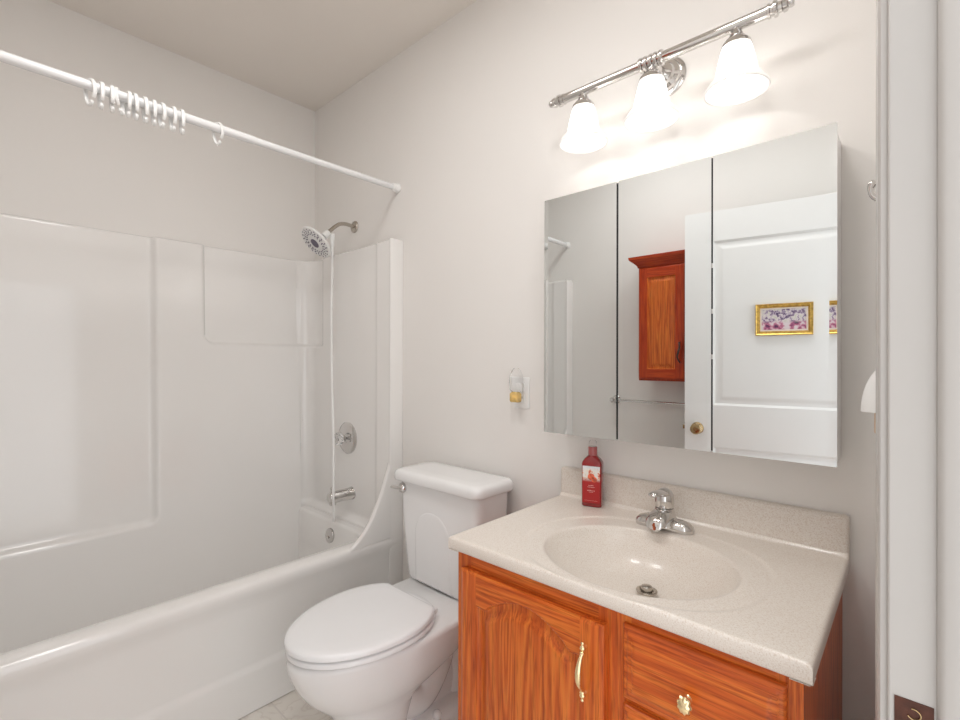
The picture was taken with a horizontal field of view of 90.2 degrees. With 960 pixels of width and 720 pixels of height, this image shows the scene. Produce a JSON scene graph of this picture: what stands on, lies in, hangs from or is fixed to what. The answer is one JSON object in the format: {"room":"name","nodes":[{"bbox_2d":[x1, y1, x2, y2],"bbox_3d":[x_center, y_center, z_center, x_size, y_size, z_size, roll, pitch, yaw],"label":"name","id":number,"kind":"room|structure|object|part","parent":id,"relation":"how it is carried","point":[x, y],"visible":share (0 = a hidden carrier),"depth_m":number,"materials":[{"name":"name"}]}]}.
{"room":"bathroom","nodes":[
{"label":"bathroom","id":0,"kind":"room"},
{"bbox_2d":[0,0,314,260],"bbox_3d":[-1.574,-0.087,2.167,0.115,2.700,1.715,0,0,42],"label":"wall","id":1,"kind":"structure","parent":0,"point":[64,159],"depth_m":2.14,"materials":[{"name":"paint"}]},
{"bbox_2d":[49,0,476,110],"bbox_3d":[-0.588,-1.461,1.274,2.772,0.050,1.945,0,0,42],"label":"ceiling","id":2,"kind":"structure","parent":0,"point":[305,53],"depth_m":2.09,"materials":[{"name":"paint"}]},
{"bbox_2d":[238,690,332,719],"bbox_3d":[-0.148,1.289,0.864,3.980,0.050,1.945,0,0,42],"label":"floor","id":3,"kind":"structure","parent":0,"point":[290,706],"depth_m":1.72,"materials":[{"name":"tile"}]},
{"bbox_2d":[0,213,402,719],"bbox_3d":[-1.233,0.354,1.855,0.808,1.818,1.713,0,0,42],"label":"bathtub","id":4,"kind":"object","parent":3,"relation":"on","point":[166,523],"visible":0.96,"depth_m":2.07,"materials":[{"name":"plastic"}]},
{"bbox_2d":[0,506,402,719],"bbox_3d":[-1.231,1.028,1.851,0.799,0.466,1.713,0,0,42],"label":"tub","id":5,"kind":"object","parent":4,"relation":"in","point":[193,623],"depth_m":1.77,"materials":[{"name":"plastic"}]},
{"bbox_3d":[-0.748,0.874,2.381,0.072,0.073,0.034,0,0,42],"label":"overflow plate","id":6,"kind":"part","parent":4,"relation":"part of","materials":[{"name":"silver metal"}]},
{"bbox_2d":[327,486,355,505],"bbox_3d":[-0.684,0.658,2.347,0.064,0.086,0.130,0,0,42],"label":"tub spout","id":7,"kind":"object","parent":4,"relation":"attached to","point":[349,493],"visible":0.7,"depth_m":2.33,"materials":[{"name":"silver metal"}]},
{"bbox_2d":[335,422,356,453],"bbox_3d":[-0.692,0.393,2.392,0.159,0.159,0.076,0,0,42],"label":"shower valve","id":8,"kind":"object","parent":4,"relation":"attached to","point":[346,437],"visible":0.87,"depth_m":2.38,"materials":[{"name":"silver metal"}]},
{"bbox_3d":[-0.703,0.393,2.381,0.066,0.066,0.039,0,0,42],"label":"knob","id":9,"kind":"part","parent":8,"relation":"part of","materials":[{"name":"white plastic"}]},
{"bbox_2d":[284,462,512,719],"bbox_3d":[-0.291,0.846,1.625,0.468,0.838,0.752,0,0,42],"label":"toilet","id":10,"kind":"object","parent":3,"relation":"on","point":[378,651],"visible":0.93,"depth_m":1.55,"materials":[{"name":"ceramic"}]},
{"bbox_3d":[-0.390,0.816,1.499,0.378,0.024,0.433,0,0,42],"label":"lid","id":11,"kind":"part","parent":10,"relation":"part of","materials":[{"name":"plastic"}]},
{"bbox_3d":[-0.372,0.841,1.519,0.376,0.016,0.480,0,0,42],"label":"seat","id":12,"kind":"part","parent":10,"relation":"part of","materials":[{"name":"plastic"}]},
{"bbox_3d":[-0.323,0.502,1.886,0.071,0.041,0.027,0,0,42],"label":"flush lever","id":13,"kind":"part","parent":10,"relation":"part of","materials":[{"name":"silver metal"}]},
{"bbox_3d":[-0.108,0.451,1.823,0.464,0.046,0.216,0,0,42],"label":"tank lid","id":14,"kind":"part","parent":10,"relation":"part of","materials":[{"name":"ceramic"}]},
{"bbox_3d":[-0.106,0.664,1.827,0.434,0.380,0.180,0,0,42],"label":"tank","id":15,"kind":"part","parent":10,"relation":"part of","materials":[{"name":"ceramic"}]},
{"bbox_2d":[458,551,841,719],"bbox_3d":[0.377,0.875,1.154,0.744,0.780,0.572,0,0,42],"label":"vanity cabinet","id":16,"kind":"object","parent":3,"relation":"on","point":[529,649],"visible":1,"depth_m":0.97,"materials":[{"name":"brown wood"}]},
{"bbox_3d":[0.102,0.834,1.075,0.392,0.625,0.018,0,0,42],"label":"door","id":17,"kind":"part","parent":16,"relation":"part of","materials":[{"name":"brown wood"}]},
{"bbox_3d":[0.201,0.623,0.952,0.014,0.120,0.036,0,0,42],"label":"handle","id":18,"kind":"part","parent":16,"relation":"part of","materials":[{"name":"gold metal"}]},
{"bbox_3d":[0.373,0.767,0.828,0.268,0.219,0.018,0,0,42],"label":"drawer","id":19,"kind":"part","parent":16,"relation":"part of","materials":[{"name":"brown wood"}]},
{"bbox_2d":[448,466,849,686],"bbox_3d":[0.388,0.459,1.169,0.775,0.200,0.544,0,0,42],"label":"countertop","id":20,"kind":"structure","parent":16,"relation":"on","point":[758,582],"depth_m":1.14,"materials":[{"name":"beige stone"}]},
{"bbox_2d":[582,440,603,507],"bbox_3d":[0.351,0.352,1.491,0.061,0.202,0.044,0,0,25],"label":"soap bottle","id":21,"kind":"object","parent":20,"relation":"on","point":[592,464],"visible":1,"depth_m":1.47,"materials":[{"name":"plastic"}]},
{"bbox_2d":[588,473,596,481],"bbox_3d":[0.345,0.362,1.470,0.028,0.027,0.001,0,0,25],"label":"print","id":22,"kind":"object","parent":21,"relation":"on","point":[590,476],"depth_m":1.47},
{"bbox_2d":[636,488,694,534],"bbox_3d":[0.501,0.401,1.302,0.128,0.110,0.128,0,0,-3],"label":"faucet","id":23,"kind":"object","parent":20,"relation":"on","point":[663,517],"visible":1,"depth_m":1.27,"materials":[{"name":"silver metal"}]},
{"bbox_3d":[0.477,0.422,1.276,0.060,0.043,0.085,0,0,42],"label":"spout","id":24,"kind":"part","parent":23,"relation":"part of","materials":[{"name":"silver metal"}]},
{"bbox_3d":[0.483,0.373,1.282,0.050,0.054,0.110,0,0,42],"label":"lever","id":25,"kind":"part","parent":23,"relation":"part of","materials":[{"name":"silver metal"}]},
{"bbox_3d":[0.351,0.588,0.818,0.028,0.034,0.027,0,0,42],"label":"knob","id":26,"kind":"part","parent":16,"relation":"part of","materials":[{"name":"gold metal"}]},
{"bbox_3d":[0.374,0.576,0.828,0.268,0.142,0.018,0,0,42],"label":"drawer","id":27,"kind":"part","parent":16,"relation":"part of","materials":[{"name":"brown wood"}]},
{"bbox_2d":[315,0,875,719],"bbox_3d":[0.025,-0.084,1.949,2.772,2.700,0.115,0,0,42],"label":"wall","id":28,"kind":"structure","parent":0,"point":[462,119],"depth_m":1.70,"materials":[{"name":"paint"}]},
{"bbox_2d":[0,50,400,192],"bbox_3d":[-0.962,-0.807,1.612,0.045,0.045,1.714,0,0,42],"label":"curtain rod","id":29,"kind":"object","parent":28,"relation":"attached to","point":[5,57],"visible":0.98,"depth_m":1.59,"materials":[{"name":"metal"}]},
{"bbox_2d":[83,78,96,105],"bbox_3d":[-1.147,-0.788,1.408,0.052,0.082,0.013,0,0,20],"label":"curtain hook","id":30,"kind":"object","parent":29,"relation":"hanging from","point":[85,92],"visible":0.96,"depth_m":1.40,"materials":[{"name":"white plastic"}]},
{"bbox_2d":[97,81,104,109],"bbox_3d":[-1.130,-0.788,1.427,0.052,0.082,0.013,0,-1,41],"label":"curtain hook","id":31,"kind":"object","parent":29,"relation":"hanging from","point":[100,97],"visible":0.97,"depth_m":1.42,"materials":[{"name":"white plastic"}]},
{"bbox_2d":[109,85,114,112],"bbox_3d":[-1.112,-0.788,1.447,0.013,0.082,0.052,-1,1,-41],"label":"curtain hook","id":32,"kind":"object","parent":29,"relation":"hanging from","point":[112,88],"visible":0.94,"depth_m":1.43,"materials":[{"name":"white plastic"}]},
{"bbox_2d":[115,87,124,114],"bbox_3d":[-1.099,-0.788,1.459,0.025,0.081,0.052,0,0,-19],"label":"curtain hook","id":33,"kind":"object","parent":29,"relation":"hanging from","point":[121,109],"visible":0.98,"depth_m":1.45,"materials":[{"name":"white plastic"}]},
{"bbox_2d":[125,91,131,117],"bbox_3d":[-1.085,-0.788,1.477,0.013,0.082,0.052,2,-1,-44],"label":"curtain hook","id":34,"kind":"object","parent":29,"relation":"hanging from","point":[128,106],"visible":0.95,"depth_m":1.47,"materials":[{"name":"white plastic"}]},
{"bbox_2d":[131,93,138,120],"bbox_3d":[-1.073,-0.788,1.490,0.052,0.082,0.016,0,0,42],"label":"curtain hook","id":35,"kind":"object","parent":29,"relation":"hanging from","point":[135,107],"visible":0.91,"depth_m":1.48,"materials":[{"name":"white plastic"}]},
{"bbox_2d":[141,96,148,123],"bbox_3d":[-1.056,-0.788,1.509,0.052,0.082,0.014,0,0,43],"label":"curtain hook","id":36,"kind":"object","parent":29,"relation":"hanging from","point":[145,111],"visible":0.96,"depth_m":1.50,"materials":[{"name":"white plastic"}]},
{"bbox_2d":[151,100,156,125],"bbox_3d":[-1.040,-0.788,1.527,0.013,0.082,0.052,-1,1,-43],"label":"curtain hook","id":37,"kind":"object","parent":29,"relation":"hanging from","point":[154,112],"visible":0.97,"depth_m":1.51,"materials":[{"name":"white plastic"}]},
{"bbox_2d":[157,102,166,128],"bbox_3d":[-1.025,-0.787,1.543,0.052,0.082,0.013,0,1,37],"label":"curtain hook","id":38,"kind":"object","parent":29,"relation":"hanging from","point":[161,124],"visible":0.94,"depth_m":1.54,"materials":[{"name":"white plastic"}]},
{"bbox_2d":[168,106,177,131],"bbox_3d":[-1.004,-0.787,1.566,0.052,0.082,0.013,0,0,39],"label":"curtain hook","id":39,"kind":"object","parent":29,"relation":"hanging from","point":[172,127],"visible":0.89,"depth_m":1.56,"materials":[{"name":"white plastic"}]},
{"bbox_2d":[179,109,185,134],"bbox_3d":[-0.986,-0.787,1.585,0.013,0.082,0.052,-1,1,-42],"label":"curtain hook","id":40,"kind":"object","parent":29,"relation":"hanging from","point":[181,123],"visible":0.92,"depth_m":1.57,"materials":[{"name":"white plastic"}]},
{"bbox_2d":[212,122,223,145],"bbox_3d":[-0.912,-0.787,1.666,0.052,0.082,0.013,0,0,20],"label":"curtain hook","id":41,"kind":"object","parent":29,"relation":"hanging from","point":[219,123],"visible":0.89,"depth_m":1.66,"materials":[{"name":"white plastic"}]},
{"bbox_2d":[301,221,357,521],"bbox_3d":[-0.757,0.022,2.385,0.214,1.489,0.274,0,0,13],"label":"shower","id":42,"kind":"object","parent":28,"relation":"attached to","point":[317,242],"visible":1,"depth_m":2.33,"materials":[{"name":"silver metal"}]},
{"bbox_3d":[-0.708,-0.659,2.423,0.019,0.090,0.171,0,0,42],"label":"shower arm","id":43,"kind":"part","parent":42,"relation":"part of","materials":[{"name":"silver metal"}]},
{"bbox_2d":[509,368,522,401],"bbox_3d":[0.132,0.091,1.732,0.044,0.122,0.044,0,0,42],"label":"air freshener","id":44,"kind":"object","parent":28,"relation":"attached to","point":[516,377],"visible":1,"depth_m":1.71,"materials":[{"name":"white plastic"}]},
{"bbox_2d":[514,377,529,408],"bbox_3d":[0.152,0.120,1.749,0.070,0.114,0.008,0,0,42],"label":"wall outlet","id":45,"kind":"object","parent":28,"relation":"attached to","point":[525,394],"visible":0.62,"depth_m":1.74,"materials":[{"name":"white plastic"}]},
{"bbox_2d":[521,394,524,401],"bbox_3d":[0.150,0.139,1.747,0.034,0.029,0.003,0,0,42],"label":"receptacle","id":46,"kind":"object","parent":45,"relation":"attached to","point":[522,395],"depth_m":1.74,"materials":[{"name":"white plastic"}]},
{"bbox_2d":[549,0,794,153],"bbox_3d":[0.485,-0.772,1.334,0.670,0.220,0.177,0,0,42],"label":"vanity light","id":47,"kind":"object","parent":28,"relation":"attached to","point":[739,79],"visible":1,"depth_m":1.29,"materials":[{"name":"white glass"}]},
{"bbox_3d":[0.316,-0.719,1.466,0.145,0.114,0.145,0,0,42],"label":"lamp shade","id":48,"kind":"part","parent":47,"relation":"part of","materials":[{"name":"white glass"}]},
{"bbox_3d":[0.474,-0.725,1.322,0.053,0.073,0.053,0,0,42],"label":"bulb","id":49,"kind":"part","parent":47,"relation":"part of","materials":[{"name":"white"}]},
{"bbox_3d":[0.474,-0.719,1.322,0.145,0.114,0.145,0,0,42],"label":"lamp shade","id":50,"kind":"part","parent":47,"relation":"part of","materials":[{"name":"white glass"}]},
{"bbox_3d":[0.512,-0.824,1.364,0.116,0.116,0.097,0,0,42],"label":"wall plate","id":51,"kind":"part","parent":47,"relation":"part of","materials":[{"name":"silver metal"}]},
{"bbox_3d":[0.631,-0.724,1.179,0.053,0.073,0.053,0,0,42],"label":"bulb","id":52,"kind":"part","parent":47,"relation":"part of","materials":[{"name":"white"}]},
{"bbox_3d":[0.631,-0.719,1.179,0.145,0.114,0.145,0,0,42],"label":"lamp shade","id":53,"kind":"part","parent":47,"relation":"part of","materials":[{"name":"white glass"}]},
{"bbox_2d":[544,123,840,466],"bbox_3d":[0.529,-0.141,1.334,0.763,0.746,0.115,0,0,42],"label":"medicine cabinet","id":54,"kind":"object","parent":28,"relation":"attached to","point":[694,305],"visible":1,"depth_m":1.22,"materials":[{"name":"silver metal"}]},
{"bbox_3d":[0.302,-0.141,1.466,0.250,0.746,0.004,0,0,42],"label":"mirror door","id":55,"kind":"part","parent":54,"relation":"part of","materials":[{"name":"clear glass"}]},
{"bbox_3d":[0.492,-0.141,1.293,0.251,0.746,0.004,0,0,42],"label":"mirror door","id":56,"kind":"part","parent":54,"relation":"part of","materials":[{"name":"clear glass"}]},
{"bbox_3d":[0.680,-0.141,1.121,0.252,0.746,0.004,0,0,42],"label":"mirror door","id":57,"kind":"part","parent":54,"relation":"part of","materials":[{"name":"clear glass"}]},
{"bbox_2d":[561,466,849,567],"bbox_3d":[0.564,0.422,1.362,0.775,0.126,0.022,0,0,42],"label":"backsplash","id":58,"kind":"structure","parent":28,"relation":"attached to","point":[802,525],"depth_m":1.25,"materials":[{"name":"beige stone"}]},
{"bbox_3d":[0.391,-0.086,0.378,0.115,2.700,1.715,0,0,42],"label":"wall","id":59,"kind":"structure","parent":0,"visible":0},
{"bbox_2d":[861,370,875,433],"bbox_3d":[0.737,0.085,0.884,0.054,0.162,0.070,0,0,42],"label":"night light","id":60,"kind":"object","parent":59,"relation":"attached to","point":[868,403],"visible":0.26,"depth_m":0.88,"materials":[{"name":"white plastic"}]},
{"bbox_3d":[0.735,0.050,0.886,0.048,0.092,0.064,0,0,42],"label":"lamp shade","id":61,"kind":"part","parent":60,"relation":"part of","materials":[{"name":"white plastic"}]},
{"bbox_2d":[867,180,875,200],"bbox_3d":[0.741,-0.308,0.881,0.045,0.052,0.040,0,0,42],"label":"robe hook","id":62,"kind":"object","parent":59,"relation":"attached to","point":[871,185],"visible":0.52,"depth_m":0.89,"materials":[{"name":"silver metal"}]},
{"bbox_2d":[875,0,887,719],"bbox_3d":[0.135,0.208,0.191,0.013,2.112,1.029,0,0,42],"label":"trim","id":63,"kind":"structure","parent":59,"relation":"attached to","point":[881,498],"depth_m":0.53,"materials":[{"name":"paint"}]},
{"bbox_2d":[887,0,959,719],"bbox_3d":[0.182,0.231,0.148,0.115,2.065,0.935,0,0,42],"label":"trim","id":64,"kind":"structure","parent":59,"relation":"attached to","point":[923,551],"depth_m":0.50,"materials":[{"name":"paint"}]},
{"bbox_3d":[0.456,0.388,0.503,0.031,0.058,0.001,0,0,42],"label":"strike plate","id":65,"kind":"part","parent":64,"relation":"part of","materials":[{"name":"brown metal"}]}
]}

